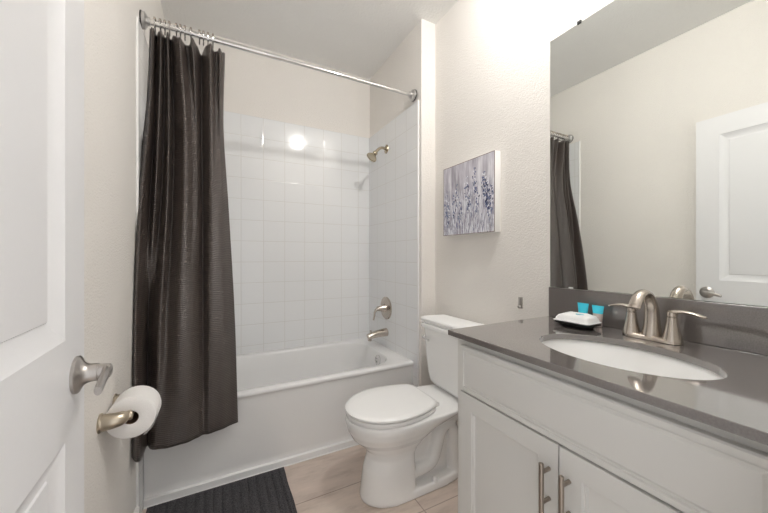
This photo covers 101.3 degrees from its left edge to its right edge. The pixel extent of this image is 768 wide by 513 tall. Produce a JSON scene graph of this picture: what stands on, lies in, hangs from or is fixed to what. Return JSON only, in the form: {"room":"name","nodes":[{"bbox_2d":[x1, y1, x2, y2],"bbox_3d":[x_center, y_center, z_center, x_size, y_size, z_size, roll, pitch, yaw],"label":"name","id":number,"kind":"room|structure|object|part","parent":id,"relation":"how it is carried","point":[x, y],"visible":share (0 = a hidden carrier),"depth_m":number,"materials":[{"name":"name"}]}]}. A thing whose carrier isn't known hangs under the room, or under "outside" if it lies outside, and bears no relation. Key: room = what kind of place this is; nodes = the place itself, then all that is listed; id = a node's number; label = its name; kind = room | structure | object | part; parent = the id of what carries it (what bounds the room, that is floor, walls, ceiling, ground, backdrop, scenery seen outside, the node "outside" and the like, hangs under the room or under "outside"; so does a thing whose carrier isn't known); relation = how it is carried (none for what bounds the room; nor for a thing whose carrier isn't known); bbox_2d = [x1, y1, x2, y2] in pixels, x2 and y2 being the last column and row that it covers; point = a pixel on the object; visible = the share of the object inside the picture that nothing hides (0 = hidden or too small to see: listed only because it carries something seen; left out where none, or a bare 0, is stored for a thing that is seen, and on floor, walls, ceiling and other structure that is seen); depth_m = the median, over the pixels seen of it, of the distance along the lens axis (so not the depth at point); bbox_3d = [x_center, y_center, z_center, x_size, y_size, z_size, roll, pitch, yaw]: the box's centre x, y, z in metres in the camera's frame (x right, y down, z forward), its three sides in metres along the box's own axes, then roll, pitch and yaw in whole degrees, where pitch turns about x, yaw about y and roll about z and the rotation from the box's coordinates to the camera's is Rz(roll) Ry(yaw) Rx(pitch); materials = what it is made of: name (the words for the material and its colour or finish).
{"room":"bathroom","nodes":[
{"label":"bathroom","id":0,"kind":"room"},
{"bbox_2d":[84,0,164,512],"bbox_3d":[-0.940,-0.197,0.981,0.117,2.726,2.680,0,0,-28],"label":"wall","id":1,"kind":"structure","parent":0,"point":[109,25],"depth_m":1.02,"materials":[{"name":"paint"}]},
{"bbox_2d":[96,394,134,433],"bbox_3d":[-0.858,0.506,1.035,0.079,0.057,0.210,0,0,-28],"label":"toilet paper holder","id":2,"kind":"object","parent":1,"relation":"attached to","point":[105,422],"visible":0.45,"depth_m":0.95,"materials":[{"name":"silver metal"}]},
{"bbox_3d":[-0.825,0.506,0.970,0.079,0.057,0.064,0,0,-28],"label":"post","id":3,"kind":"part","parent":2,"relation":"part of","materials":[{"name":"silver metal"}]},
{"bbox_3d":[-0.892,0.506,1.100,0.079,0.057,0.064,0,0,-28],"label":"post","id":4,"kind":"part","parent":2,"relation":"part of","materials":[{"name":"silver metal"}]},
{"bbox_2d":[107,385,160,438],"bbox_3d":[-0.831,0.517,1.050,0.133,0.132,0.102,0,0,-28],"label":"toilet paper roll","id":5,"kind":"object","parent":2,"relation":"on","point":[145,401],"visible":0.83,"depth_m":1.02,"materials":[{"name":"paper"}]},
{"bbox_2d":[136,16,138,506],"bbox_3d":[-1.070,0.065,1.367,0.009,2.202,0.014,0,0,-28],"label":"trim","id":6,"kind":"structure","parent":1,"relation":"attached to","point":[137,17],"depth_m":1.36,"materials":[{"name":"ceramic"}]},
{"bbox_2d":[139,21,148,512],"bbox_3d":[-1.260,0.066,1.730,0.008,2.201,0.806,0,0,-28],"label":"tiled wall","id":7,"kind":"structure","parent":1,"relation":"attached to","point":[143,46],"depth_m":1.42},
{"bbox_2d":[139,10,416,101],"bbox_3d":[-0.458,-1.087,1.793,1.490,0.076,0.076,0,0,-28],"label":"curtain rod","id":8,"kind":"object","parent":1,"relation":"attached to","point":[145,21],"visible":0.98,"depth_m":1.68,"materials":[{"name":"silver metal"}]},
{"bbox_2d":[165,21,369,137],"bbox_3d":[-0.767,-0.197,2.517,1.611,2.726,0.117,0,0,-28],"label":"wall","id":9,"kind":"structure","parent":0,"point":[255,85],"depth_m":2.47,"materials":[{"name":"paint"}]},
{"bbox_2d":[224,111,368,354],"bbox_3d":[-0.788,-0.144,2.436,1.498,1.781,0.008,0,0,-28],"label":"tiled wall","id":10,"kind":"structure","parent":9,"relation":"attached to","point":[298,195],"depth_m":2.48,"materials":[{"name":"white tile"}]},
{"bbox_2d":[142,445,457,512],"bbox_3d":[-0.174,1.224,1.381,1.844,0.117,2.680,0,0,-28],"label":"floor","id":11,"kind":"structure","parent":0,"point":[329,483],"depth_m":1.57,"materials":[{"name":"tile"}]},
{"bbox_2d":[146,467,296,512],"bbox_3d":[-0.629,1.158,1.222,0.612,0.015,0.836,0,0,-28],"label":"bath mat","id":12,"kind":"object","parent":11,"relation":"on","point":[267,492],"visible":1,"depth_m":1.49,"materials":[{"name":"fabric"}]},
{"bbox_2d":[143,338,413,509],"bbox_3d":[-0.618,0.943,2.109,1.480,0.446,0.726,0,0,-28],"label":"bathtub","id":13,"kind":"object","parent":11,"relation":"on","point":[291,402],"visible":0.64,"depth_m":1.79,"materials":[{"name":"ceramic"}]},
{"bbox_2d":[236,338,413,398],"bbox_3d":[-0.619,0.895,2.111,1.480,0.350,0.721,0,0,-28],"label":"basin","id":14,"kind":"object","parent":13,"relation":"in","point":[340,369],"depth_m":2.26,"materials":[{"name":"ceramic"}]},
{"bbox_3d":[-0.050,0.775,2.342,0.029,0.071,0.070,0,0,-28],"label":"overflow plate","id":15,"kind":"part","parent":13,"relation":"part of","materials":[{"name":"silver metal"}]},
{"bbox_2d":[345,322,457,507],"bbox_3d":[0.162,0.782,1.643,0.753,0.767,0.434,0,0,-28],"label":"toilet","id":16,"kind":"object","parent":11,"relation":"on","point":[408,433],"visible":0.9,"depth_m":1.52,"materials":[{"name":"ceramic"}]},
{"bbox_3d":[0.023,0.756,1.571,0.432,0.022,0.350,0,0,-28],"label":"seat","id":17,"kind":"part","parent":16,"relation":"part of","materials":[{"name":"plastic"}]},
{"bbox_3d":[0.023,0.731,1.571,0.439,0.028,0.357,0,0,-28],"label":"lid","id":18,"kind":"part","parent":16,"relation":"part of","materials":[{"name":"plastic"}]},
{"bbox_3d":[0.403,0.414,1.769,0.208,0.030,0.434,0,0,-28],"label":"tank lid","id":19,"kind":"part","parent":16,"relation":"part of","materials":[{"name":"ceramic"}]},
{"bbox_3d":[0.410,0.599,1.773,0.194,0.339,0.408,0,0,-28],"label":"tank","id":20,"kind":"part","parent":16,"relation":"part of","materials":[{"name":"ceramic"}]},
{"bbox_2d":[458,338,767,512],"bbox_3d":[0.655,0.724,0.889,0.592,0.883,0.774,0,0,-28],"label":"vanity cabinet","id":21,"kind":"object","parent":11,"relation":"on","point":[532,438],"visible":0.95,"depth_m":0.72,"materials":[{"name":"paint"}]},
{"bbox_3d":[0.351,0.754,0.931,0.019,0.580,0.353,0,0,-28],"label":"cabinet door","id":22,"kind":"part","parent":21,"relation":"part of","materials":[{"name":"paint"}]},
{"bbox_3d":[0.398,0.575,0.781,0.036,0.128,0.012,0,0,-28],"label":"bar pull","id":23,"kind":"part","parent":21,"relation":"part of","materials":[{"name":"silver metal"}]},
{"bbox_3d":[0.422,0.575,0.736,0.036,0.128,0.012,0,0,-28],"label":"bar pull","id":24,"kind":"part","parent":21,"relation":"part of","materials":[{"name":"silver metal"}]},
{"bbox_2d":[448,287,767,445],"bbox_3d":[0.666,0.209,0.893,0.572,0.145,0.803,0,0,-28],"label":"countertop","id":25,"kind":"structure","parent":21,"relation":"on","point":[732,343],"depth_m":0.84,"materials":[{"name":"grey stone"}]},
{"bbox_2d":[554,320,600,329],"bbox_3d":[0.710,0.253,1.160,0.098,0.017,0.136,0,0,-28],"label":"soap dish","id":26,"kind":"object","parent":25,"relation":"on","point":[566,324],"visible":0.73,"depth_m":1.13,"materials":[{"name":"black ceramic"}]},
{"bbox_2d":[554,311,601,325],"bbox_3d":[0.710,0.226,1.160,0.095,0.036,0.133,0,0,-28],"label":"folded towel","id":27,"kind":"object","parent":26,"relation":"in","point":[585,319],"visible":1,"depth_m":1.12,"materials":[{"name":"white fabric"}]},
{"bbox_2d":[577,302,588,312],"bbox_3d":[0.765,0.222,1.210,0.028,0.080,0.032,0,0,13],"label":"toiletry tube","id":28,"kind":"object","parent":25,"relation":"on","point":[582,307],"visible":0.48,"depth_m":1.21,"materials":[{"name":"plastic"}]},
{"bbox_2d":[592,305,603,326],"bbox_3d":[0.790,0.223,1.163,0.028,0.078,0.032,0,0,13],"label":"toiletry tube","id":29,"kind":"object","parent":25,"relation":"on","point":[597,310],"visible":0.67,"depth_m":1.15,"materials":[{"name":"plastic"}]},
{"bbox_2d":[542,339,723,379],"bbox_3d":[0.638,0.354,0.862,0.340,0.144,0.457,0,0,-28],"label":"sink","id":30,"kind":"object","parent":25,"relation":"in","point":[621,357],"visible":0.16,"depth_m":0.95,"materials":[{"name":"ceramic"}]},
{"bbox_2d":[608,289,707,345],"bbox_3d":[0.837,0.182,0.982,0.198,0.159,0.168,0,0,23],"label":"faucet","id":31,"kind":"object","parent":25,"relation":"on","point":[651,329],"visible":1,"depth_m":0.97,"materials":[{"name":"silver metal"}]},
{"bbox_3d":[0.799,0.168,1.060,0.024,0.017,0.077,0,0,-30],"label":"lever","id":32,"kind":"part","parent":31,"relation":"part of","materials":[{"name":"silver metal"}]},
{"bbox_3d":[0.814,0.209,1.035,0.052,0.091,0.052,0,0,-28],"label":"handle","id":33,"kind":"part","parent":31,"relation":"part of","materials":[{"name":"silver metal"}]},
{"bbox_3d":[0.804,0.178,0.971,0.141,0.151,0.052,0,0,-28],"label":"spout","id":34,"kind":"part","parent":31,"relation":"part of","materials":[{"name":"silver metal"}]},
{"bbox_3d":[0.839,0.255,0.989,0.054,0.015,0.154,0,0,-28],"label":"plate","id":35,"kind":"part","parent":31,"relation":"part of","materials":[{"name":"silver metal"}]},
{"bbox_3d":[0.863,0.209,0.942,0.052,0.091,0.052,0,0,-28],"label":"handle","id":36,"kind":"part","parent":31,"relation":"part of","materials":[{"name":"silver metal"}]},
{"bbox_3d":[0.877,0.169,0.911,0.024,0.017,0.088,0,0,-25],"label":"lever","id":37,"kind":"part","parent":31,"relation":"part of","materials":[{"name":"silver metal"}]},
{"bbox_3d":[0.516,0.754,0.615,0.019,0.580,0.351,0,0,-28],"label":"cabinet door","id":38,"kind":"part","parent":21,"relation":"part of","materials":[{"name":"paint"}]},
{"bbox_2d":[160,0,457,78],"bbox_3d":[-0.174,-1.618,1.381,1.844,0.117,2.680,0,0,-28],"label":"ceiling","id":39,"kind":"structure","parent":0,"point":[355,37],"depth_m":2.11,"materials":[{"name":"paint"}]},
{"bbox_2d":[370,19,434,385],"bbox_3d":[0.110,-0.197,2.455,0.113,2.726,0.804,0,0,-28],"label":"wall","id":40,"kind":"structure","parent":0,"point":[411,65],"depth_m":2.11,"materials":[{"name":"paint"}]},
{"bbox_2d":[369,101,416,386],"bbox_3d":[0.049,0.066,2.441,0.008,2.201,0.757,0,0,-28],"label":"tiled wall","id":41,"kind":"structure","parent":40,"relation":"attached to","point":[393,175],"depth_m":2.36,"materials":[{"name":"white tile"}]},
{"bbox_2d":[366,328,388,340],"bbox_3d":[-0.054,0.613,2.451,0.167,0.084,0.070,0,0,-28],"label":"tub spout","id":42,"kind":"object","parent":41,"relation":"attached to","point":[383,332],"visible":1,"depth_m":2.43,"materials":[{"name":"silver metal"}]},
{"bbox_2d":[367,145,388,161],"bbox_3d":[-0.053,-0.802,2.452,0.168,0.149,0.086,0,0,-28],"label":"shower","id":43,"kind":"object","parent":41,"relation":"attached to","point":[371,156],"visible":1,"depth_m":2.44,"materials":[{"name":"silver metal"}]},
{"bbox_2d":[373,297,391,319],"bbox_3d":[-0.034,0.413,2.462,0.120,0.177,0.177,0,0,-28],"label":"shower valve","id":44,"kind":"object","parent":41,"relation":"attached to","point":[385,308],"visible":1,"depth_m":2.45,"materials":[{"name":"silver metal"}]},
{"bbox_3d":[-0.039,0.439,2.459,0.108,0.124,0.072,0,0,-28],"label":"lever","id":45,"kind":"part","parent":44,"relation":"part of","materials":[{"name":"silver metal"}]},
{"bbox_2d":[417,100,418,386],"bbox_3d":[0.227,0.065,2.099,0.009,2.202,0.014,0,0,-28],"label":"trim","id":46,"kind":"structure","parent":40,"relation":"attached to","point":[417,100],"depth_m":2.10,"materials":[{"name":"ceramic"}]},
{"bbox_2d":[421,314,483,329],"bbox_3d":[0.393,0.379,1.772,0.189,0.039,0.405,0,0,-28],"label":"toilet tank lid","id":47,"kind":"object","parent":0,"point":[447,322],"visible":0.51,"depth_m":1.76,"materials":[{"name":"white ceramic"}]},
{"bbox_2d":[435,0,762,425],"bbox_3d":[0.592,-0.197,1.781,0.117,2.726,2.680,0,0,-28],"label":"wall","id":48,"kind":"structure","parent":0,"point":[492,57],"depth_m":1.63,"materials":[{"name":"paint"}]},
{"bbox_2d":[443,150,500,235],"bbox_3d":[0.488,-0.332,1.805,0.043,0.419,0.418,0,0,-28],"label":"wall picture","id":49,"kind":"object","parent":48,"relation":"attached to","point":[472,187],"visible":1,"depth_m":1.75,"materials":[{"name":"fabric"}]},
{"bbox_2d":[517,297,522,307],"bbox_3d":[0.651,0.226,1.515,0.023,0.054,0.022,0,0,-28],"label":"wall hook","id":50,"kind":"object","parent":48,"relation":"attached to","point":[520,299],"visible":1,"depth_m":1.51,"materials":[{"name":"grey metal"}]},
{"bbox_2d":[549,287,767,355],"bbox_3d":[0.911,0.199,1.021,0.019,0.126,0.803,0,0,-28],"label":"backsplash","id":51,"kind":"structure","parent":48,"relation":"attached to","point":[739,327],"depth_m":0.94,"materials":[{"name":"grey stone"}]},
{"bbox_2d":[550,0,767,306],"bbox_3d":[0.911,-0.405,1.030,0.010,1.082,0.791,0,0,-28],"label":"wall mirror","id":52,"kind":"object","parent":48,"relation":"attached to","point":[659,108],"visible":1,"depth_m":1.03,"materials":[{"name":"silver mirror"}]},
{"bbox_3d":[-1.021,-1.079,1.499,0.009,0.069,0.046,0,0,-28],"label":"curtain ring","id":53,"kind":"object","parent":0,"visible":0},
{"bbox_2d":[132,27,237,461],"bbox_3d":[-0.942,-0.103,1.495,0.218,1.908,0.428,0,0,42],"label":"shower curtain","id":54,"kind":"object","parent":53,"relation":"hanging from","point":[184,337],"visible":0.95,"depth_m":1.47,"materials":[{"name":"fabric"}]},
{"bbox_3d":[0.419,-0.197,0.245,1.611,2.726,0.117,0,0,-28],"label":"wall","id":55,"kind":"structure","parent":0,"visible":0},
{"bbox_2d":[0,0,112,512],"bbox_3d":[-0.454,0.132,0.341,0.099,2.044,0.778,0,0,-28],"label":"door","id":56,"kind":"structure","parent":55,"relation":"in","point":[44,371],"depth_m":0.52,"materials":[{"name":"paint"}]},
{"bbox_3d":[-0.561,0.242,0.625,0.022,0.036,0.101,0,0,-32],"label":"lever","id":57,"kind":"part","parent":56,"relation":"part of","materials":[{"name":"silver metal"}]}
]}

